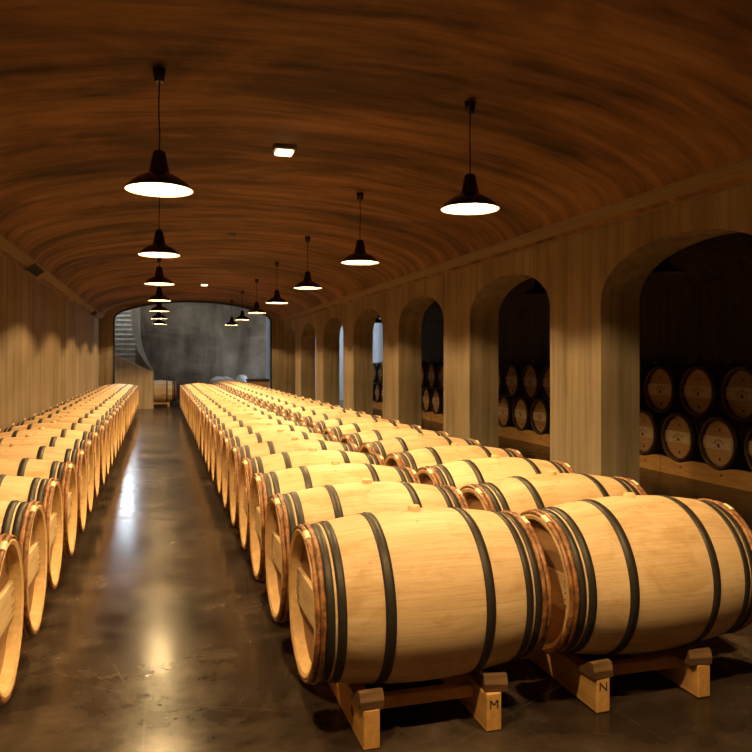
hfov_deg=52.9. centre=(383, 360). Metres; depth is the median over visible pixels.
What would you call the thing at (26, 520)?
barrel
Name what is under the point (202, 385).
barrel
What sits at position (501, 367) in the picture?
barrel
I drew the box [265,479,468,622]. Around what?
barrel
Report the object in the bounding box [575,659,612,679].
chock
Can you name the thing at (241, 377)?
wrapped bundle
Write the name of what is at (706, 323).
wall
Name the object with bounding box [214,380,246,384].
barrel
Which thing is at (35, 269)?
ceiling vent
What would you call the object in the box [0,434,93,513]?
barrel
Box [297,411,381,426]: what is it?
barrel
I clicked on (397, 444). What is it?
barrel
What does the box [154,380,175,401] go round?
barrel
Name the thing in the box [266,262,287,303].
pendant lamp
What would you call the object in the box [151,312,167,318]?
pendant lamp
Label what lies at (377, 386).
barrel
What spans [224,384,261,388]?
barrel
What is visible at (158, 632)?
floor
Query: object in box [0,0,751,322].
ceiling
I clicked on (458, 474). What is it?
barrel
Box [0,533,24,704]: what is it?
barrel
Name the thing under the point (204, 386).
barrel
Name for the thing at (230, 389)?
barrel
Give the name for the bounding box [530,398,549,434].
barrel
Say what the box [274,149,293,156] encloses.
diffuser
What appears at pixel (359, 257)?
pendant lamp
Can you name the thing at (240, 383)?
barrel
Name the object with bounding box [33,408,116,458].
barrel
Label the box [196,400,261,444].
barrel
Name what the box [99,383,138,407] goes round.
barrel
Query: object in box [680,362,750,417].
barrel
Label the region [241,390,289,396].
barrel
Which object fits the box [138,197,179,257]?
pendant lamp
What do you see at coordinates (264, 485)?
barrel
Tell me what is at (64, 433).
barrel
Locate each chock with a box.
[351,687,383,710]
[478,672,507,691]
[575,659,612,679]
[672,646,711,665]
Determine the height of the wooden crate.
0.870 m
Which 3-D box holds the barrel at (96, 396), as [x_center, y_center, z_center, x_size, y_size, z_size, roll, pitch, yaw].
[-4.902,0.952,12.989,0.960,0.701,0.684,0,0,-17]
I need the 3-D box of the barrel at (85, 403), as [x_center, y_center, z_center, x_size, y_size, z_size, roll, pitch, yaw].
[-4.291,0.952,10.933,0.960,0.701,0.684,0,0,-16]
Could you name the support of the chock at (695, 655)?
on the rack at (695, 679)
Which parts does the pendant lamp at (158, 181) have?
lamp shade, cord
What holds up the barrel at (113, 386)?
on the rack
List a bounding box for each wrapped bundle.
[210,376,233,380]
[236,374,246,381]
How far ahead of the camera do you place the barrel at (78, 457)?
5.41 m
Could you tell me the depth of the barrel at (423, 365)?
18.54 m
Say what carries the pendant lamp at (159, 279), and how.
hanging from the ceiling
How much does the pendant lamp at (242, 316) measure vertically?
0.670 m
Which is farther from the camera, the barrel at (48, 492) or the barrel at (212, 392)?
the barrel at (212, 392)
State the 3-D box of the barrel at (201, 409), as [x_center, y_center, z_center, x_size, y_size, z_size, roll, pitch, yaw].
[-2.113,0.952,10.679,0.960,0.701,0.684,0,0,-16]
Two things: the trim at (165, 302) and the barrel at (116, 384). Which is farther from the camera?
the trim at (165, 302)
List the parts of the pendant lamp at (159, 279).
lamp shade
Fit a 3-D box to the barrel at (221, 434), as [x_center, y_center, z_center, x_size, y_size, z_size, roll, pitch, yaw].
[-1.091,0.952,7.253,0.960,0.701,0.684,0,0,-17]
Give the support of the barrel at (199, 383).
on the rack at (485, 707)
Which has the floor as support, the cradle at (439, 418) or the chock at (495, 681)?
the cradle at (439, 418)
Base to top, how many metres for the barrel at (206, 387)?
0.701 m
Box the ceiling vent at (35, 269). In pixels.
[25,263,44,276]
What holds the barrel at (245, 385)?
on the rack at (695, 679)
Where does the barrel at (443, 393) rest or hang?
on the cradle at (439, 418)
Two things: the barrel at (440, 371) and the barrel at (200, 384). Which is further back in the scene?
the barrel at (200, 384)
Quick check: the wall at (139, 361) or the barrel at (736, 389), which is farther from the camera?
the wall at (139, 361)
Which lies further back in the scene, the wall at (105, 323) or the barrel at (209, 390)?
the wall at (105, 323)
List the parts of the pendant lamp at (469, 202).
cord, lamp shade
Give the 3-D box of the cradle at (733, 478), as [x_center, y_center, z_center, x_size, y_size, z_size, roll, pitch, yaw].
[4.399,1.339,8.524,0.851,0.206,2.851,0,0,-17]
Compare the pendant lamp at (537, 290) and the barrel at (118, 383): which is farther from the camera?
the barrel at (118, 383)
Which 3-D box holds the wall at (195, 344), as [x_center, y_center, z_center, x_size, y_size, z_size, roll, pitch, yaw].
[-3.881,-1.156,26.828,9.000,5.200,0.250,0,0,-17]
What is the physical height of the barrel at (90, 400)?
0.701 m
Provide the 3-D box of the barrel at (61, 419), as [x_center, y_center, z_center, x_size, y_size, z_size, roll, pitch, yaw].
[-3.483,0.952,8.191,0.960,0.701,0.684,0,0,-16]
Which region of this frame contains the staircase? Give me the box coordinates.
[115,310,134,363]
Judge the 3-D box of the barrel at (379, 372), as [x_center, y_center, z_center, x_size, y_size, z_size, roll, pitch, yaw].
[0.342,0.367,22.255,0.956,0.701,0.683,0,0,-17]
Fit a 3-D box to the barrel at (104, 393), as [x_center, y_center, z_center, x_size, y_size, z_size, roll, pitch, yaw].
[-5.312,0.952,14.360,0.960,0.701,0.684,0,0,-16]
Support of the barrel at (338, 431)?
on the rack at (695, 679)
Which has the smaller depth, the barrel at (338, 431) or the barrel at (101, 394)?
the barrel at (338, 431)
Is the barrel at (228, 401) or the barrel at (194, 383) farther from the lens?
the barrel at (194, 383)
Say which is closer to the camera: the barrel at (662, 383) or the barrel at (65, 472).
the barrel at (65, 472)
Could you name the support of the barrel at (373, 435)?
on the rack at (695, 679)
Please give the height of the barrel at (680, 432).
0.701 m
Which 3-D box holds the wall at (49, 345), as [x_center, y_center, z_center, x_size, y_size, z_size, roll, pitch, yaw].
[-4.362,-0.016,8.825,0.250,2.920,24.200,0,0,-17]
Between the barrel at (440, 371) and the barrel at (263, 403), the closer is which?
the barrel at (263, 403)
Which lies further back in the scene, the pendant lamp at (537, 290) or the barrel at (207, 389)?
the barrel at (207, 389)
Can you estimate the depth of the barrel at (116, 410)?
10.20 m
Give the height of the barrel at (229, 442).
0.701 m
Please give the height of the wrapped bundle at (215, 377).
0.904 m
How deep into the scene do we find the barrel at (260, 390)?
15.65 m
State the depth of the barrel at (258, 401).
12.91 m
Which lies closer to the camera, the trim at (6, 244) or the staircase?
the trim at (6, 244)
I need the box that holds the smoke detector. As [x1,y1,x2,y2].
[227,233,236,236]
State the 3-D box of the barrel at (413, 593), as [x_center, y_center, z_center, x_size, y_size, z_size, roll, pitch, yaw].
[0.128,0.952,3.136,0.960,0.701,0.684,0,0,-17]
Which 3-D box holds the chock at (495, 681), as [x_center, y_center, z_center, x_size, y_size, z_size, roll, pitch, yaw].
[0.436,1.262,3.014,0.092,0.064,0.141,0,0,-4]
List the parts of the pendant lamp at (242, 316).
lamp shade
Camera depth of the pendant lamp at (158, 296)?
11.83 m
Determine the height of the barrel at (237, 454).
0.701 m
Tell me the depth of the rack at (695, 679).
3.29 m
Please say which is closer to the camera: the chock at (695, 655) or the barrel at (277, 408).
the chock at (695, 655)
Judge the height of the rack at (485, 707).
0.147 m
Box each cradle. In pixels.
[373,401,382,409]
[421,410,430,420]
[431,412,443,423]
[498,424,549,446]
[639,454,664,471]
[661,456,751,491]
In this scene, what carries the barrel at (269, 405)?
on the rack at (695, 679)
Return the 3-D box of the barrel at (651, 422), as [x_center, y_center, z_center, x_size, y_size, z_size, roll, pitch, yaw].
[3.903,0.951,10.245,0.956,0.701,0.683,0,0,-17]
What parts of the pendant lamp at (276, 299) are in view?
lamp shade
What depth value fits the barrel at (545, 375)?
12.68 m
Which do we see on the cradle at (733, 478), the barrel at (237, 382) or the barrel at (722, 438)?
the barrel at (722, 438)
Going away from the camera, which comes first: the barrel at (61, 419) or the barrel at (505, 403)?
the barrel at (61, 419)
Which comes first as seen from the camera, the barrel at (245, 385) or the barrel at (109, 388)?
the barrel at (109, 388)
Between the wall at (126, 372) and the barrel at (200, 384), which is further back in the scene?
the wall at (126, 372)
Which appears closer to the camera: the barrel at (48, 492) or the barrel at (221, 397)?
the barrel at (48, 492)
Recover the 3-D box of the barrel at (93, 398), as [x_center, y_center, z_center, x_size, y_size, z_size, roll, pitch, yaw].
[-4.708,0.952,12.300,0.960,0.701,0.684,0,0,-17]
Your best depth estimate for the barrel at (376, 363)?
22.73 m
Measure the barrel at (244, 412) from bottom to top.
0.701 m
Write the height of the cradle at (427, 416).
0.206 m
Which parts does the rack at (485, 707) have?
rail, rail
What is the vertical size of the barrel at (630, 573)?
0.701 m
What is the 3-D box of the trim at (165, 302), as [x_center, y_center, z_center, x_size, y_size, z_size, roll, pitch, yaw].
[-5.219,-0.101,20.934,4.265,3.090,0.132,0,0,-17]
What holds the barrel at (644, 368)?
on the barrel at (651, 422)
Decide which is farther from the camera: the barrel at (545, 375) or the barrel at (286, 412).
the barrel at (545, 375)
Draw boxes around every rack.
[329,671,500,749]
[529,647,709,712]
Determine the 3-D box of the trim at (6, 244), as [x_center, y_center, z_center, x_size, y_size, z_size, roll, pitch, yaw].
[-4.141,-1.125,8.734,0.162,0.109,23.900,0,0,-17]
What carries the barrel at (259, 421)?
on the rack at (485, 707)
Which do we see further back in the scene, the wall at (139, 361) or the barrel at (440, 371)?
the wall at (139, 361)
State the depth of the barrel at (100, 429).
7.44 m
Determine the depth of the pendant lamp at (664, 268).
7.80 m
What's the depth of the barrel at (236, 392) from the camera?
16.36 m
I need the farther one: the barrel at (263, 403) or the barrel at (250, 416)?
the barrel at (263, 403)
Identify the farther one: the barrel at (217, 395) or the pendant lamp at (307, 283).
the barrel at (217, 395)
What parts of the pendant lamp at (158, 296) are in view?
lamp shade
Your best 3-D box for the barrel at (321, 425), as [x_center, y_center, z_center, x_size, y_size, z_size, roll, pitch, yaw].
[-0.304,0.952,8.230,0.960,0.701,0.684,0,0,-16]
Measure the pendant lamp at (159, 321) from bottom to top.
0.670 m
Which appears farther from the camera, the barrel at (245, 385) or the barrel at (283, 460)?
the barrel at (245, 385)
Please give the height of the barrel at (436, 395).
0.701 m
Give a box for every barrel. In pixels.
[0,421,105,485]
[0,427,99,498]
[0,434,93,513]
[0,443,87,532]
[0,458,77,557]
[0,474,63,590]
[0,499,47,637]
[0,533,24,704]
[11,416,109,475]
[23,411,113,466]
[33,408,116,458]
[42,405,119,452]
[50,402,121,446]
[56,399,124,441]
[61,397,125,436]
[67,395,127,432]
[72,393,129,429]
[76,392,130,425]
[80,390,131,422]
[84,389,132,419]
[87,388,133,417]
[89,387,134,414]
[92,386,135,412]
[95,385,136,411]
[97,384,137,404]
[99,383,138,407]
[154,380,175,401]
[180,383,216,407]
[181,383,217,408]
[181,384,220,410]
[182,385,223,408]
[183,386,225,414]
[184,387,228,414]
[185,388,231,417]
[186,390,234,421]
[187,391,237,424]
[189,392,241,427]
[190,394,246,431]
[192,396,250,435]
[194,398,256,440]
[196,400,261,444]
[198,403,268,450]
[201,406,276,456]
[204,409,285,463]
[207,413,294,472]
[211,417,305,482]
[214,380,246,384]
[216,423,320,494]
[220,382,255,386]
[222,383,258,387]
[222,429,337,509]
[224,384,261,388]
[226,385,265,389]
[229,386,269,390]
[229,437,358,527]
[231,387,274,392]
[235,388,279,393]
[238,389,284,394]
[238,447,385,550]
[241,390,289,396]
[245,392,296,398]
[249,461,420,580]
[250,393,303,400]
[254,395,311,403]
[260,397,319,406]
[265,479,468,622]
[266,399,329,409]
[272,402,339,412]
[279,404,351,416]
[288,408,365,421]
[288,504,551,684]
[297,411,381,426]
[309,415,399,433]
[322,420,421,441]
[339,426,449,449]
[359,434,480,459]
[373,362,382,382]
[374,382,381,402]
[376,363,382,383]
[380,383,382,403]
[385,443,523,471]
[416,455,574,488]
[421,361,438,387]
[421,387,432,412]
[426,362,443,388]
[430,388,443,414]
[436,363,443,389]
[442,393,443,412]
[459,470,646,513]
[498,361,525,395]
[498,395,515,427]
[503,361,542,397]
[512,396,534,430]
[520,492,751,654]
[521,362,549,399]
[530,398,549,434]
[540,365,549,400]
[639,362,669,408]
[639,408,669,455]
[644,362,707,413]
[661,411,709,462]
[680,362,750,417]
[699,415,751,471]
[721,365,751,421]
[744,427,751,469]
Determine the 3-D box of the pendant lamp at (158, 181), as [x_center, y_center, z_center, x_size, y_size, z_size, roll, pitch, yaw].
[-1.236,-1.274,4.173,0.364,0.670,0.364,0,0,35]
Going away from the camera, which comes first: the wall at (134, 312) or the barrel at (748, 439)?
the barrel at (748, 439)
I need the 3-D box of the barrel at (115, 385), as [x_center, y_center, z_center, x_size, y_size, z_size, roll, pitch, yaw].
[-6.528,0.952,18.482,0.960,0.701,0.684,0,0,-16]
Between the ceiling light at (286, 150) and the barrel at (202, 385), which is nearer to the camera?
the ceiling light at (286, 150)
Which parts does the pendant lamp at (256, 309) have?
lamp shade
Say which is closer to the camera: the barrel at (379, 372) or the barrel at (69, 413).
the barrel at (69, 413)
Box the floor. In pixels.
[0,400,751,751]
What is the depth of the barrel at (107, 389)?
15.71 m
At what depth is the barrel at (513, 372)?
13.87 m
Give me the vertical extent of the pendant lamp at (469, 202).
0.670 m
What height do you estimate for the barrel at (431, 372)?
0.701 m
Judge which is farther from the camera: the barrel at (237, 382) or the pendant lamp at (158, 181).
the barrel at (237, 382)
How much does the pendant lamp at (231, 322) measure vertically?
0.670 m
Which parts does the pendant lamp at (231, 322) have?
lamp shade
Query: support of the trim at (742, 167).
attached to the wall at (593, 281)
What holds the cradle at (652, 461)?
on the floor
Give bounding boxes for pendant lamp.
[124,66,192,196]
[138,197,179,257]
[144,229,173,285]
[147,258,170,300]
[149,301,168,311]
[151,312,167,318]
[152,319,165,323]
[225,300,237,324]
[234,291,249,319]
[247,279,265,312]
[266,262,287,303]
[294,236,320,288]
[341,192,378,264]
[441,100,499,214]
[524,279,547,295]
[649,257,682,275]
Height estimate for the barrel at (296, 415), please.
0.701 m
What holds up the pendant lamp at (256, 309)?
hanging from the ceiling
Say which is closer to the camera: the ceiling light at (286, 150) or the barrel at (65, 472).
the barrel at (65, 472)
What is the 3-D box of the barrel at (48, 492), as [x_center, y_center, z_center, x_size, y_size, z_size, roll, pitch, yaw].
[-2.270,0.952,4.065,0.960,0.701,0.684,0,0,-16]
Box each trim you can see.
[0,233,103,319]
[113,301,271,388]
[279,156,751,322]
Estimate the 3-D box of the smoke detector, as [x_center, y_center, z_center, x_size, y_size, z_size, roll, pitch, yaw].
[-1.983,-1.649,9.925,0.120,0.054,0.120,0,0,-17]
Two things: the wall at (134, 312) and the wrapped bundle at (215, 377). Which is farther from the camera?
the wrapped bundle at (215, 377)
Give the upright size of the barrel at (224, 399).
0.701 m
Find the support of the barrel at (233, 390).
on the rack at (695, 679)
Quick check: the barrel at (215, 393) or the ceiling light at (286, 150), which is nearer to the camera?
the ceiling light at (286, 150)
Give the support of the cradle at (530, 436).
on the floor
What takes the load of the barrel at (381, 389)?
on the cradle at (379, 405)
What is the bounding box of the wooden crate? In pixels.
[246,378,269,387]
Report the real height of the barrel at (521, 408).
0.701 m
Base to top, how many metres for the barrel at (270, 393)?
0.701 m
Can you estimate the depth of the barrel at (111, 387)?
17.11 m
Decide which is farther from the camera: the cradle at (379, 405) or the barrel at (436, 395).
the cradle at (379, 405)
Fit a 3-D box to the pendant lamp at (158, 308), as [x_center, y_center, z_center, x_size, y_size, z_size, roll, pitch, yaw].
[-4.283,-1.274,14.455,0.364,0.670,0.364,0,0,16]
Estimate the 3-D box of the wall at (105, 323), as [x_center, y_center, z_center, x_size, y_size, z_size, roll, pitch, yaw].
[-5.295,-1.156,21.037,5.398,5.200,0.350,0,0,-17]
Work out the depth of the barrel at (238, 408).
9.90 m
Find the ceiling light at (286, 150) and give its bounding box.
[272,143,295,156]
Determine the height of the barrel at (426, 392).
0.701 m
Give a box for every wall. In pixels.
[0,255,98,427]
[99,300,283,391]
[115,356,153,408]
[130,308,152,371]
[135,345,150,370]
[139,307,140,335]
[141,303,382,402]
[284,182,751,483]
[421,277,751,364]
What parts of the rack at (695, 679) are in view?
rail, rail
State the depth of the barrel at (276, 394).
13.60 m
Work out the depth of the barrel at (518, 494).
3.95 m
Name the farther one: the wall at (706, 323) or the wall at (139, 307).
the wall at (139, 307)
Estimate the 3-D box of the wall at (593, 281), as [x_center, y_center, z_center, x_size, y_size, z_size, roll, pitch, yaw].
[0.734,-0.041,10.188,0.360,2.970,23.920,0,0,-17]
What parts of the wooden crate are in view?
lid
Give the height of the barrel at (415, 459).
0.701 m
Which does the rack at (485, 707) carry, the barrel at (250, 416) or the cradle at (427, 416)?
the barrel at (250, 416)
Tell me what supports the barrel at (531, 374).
on the barrel at (540, 408)
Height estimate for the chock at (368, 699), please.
0.064 m
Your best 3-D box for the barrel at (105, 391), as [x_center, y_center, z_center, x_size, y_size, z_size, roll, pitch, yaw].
[-5.512,0.952,15.054,0.960,0.701,0.684,0,0,-17]
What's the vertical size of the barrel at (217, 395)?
0.701 m

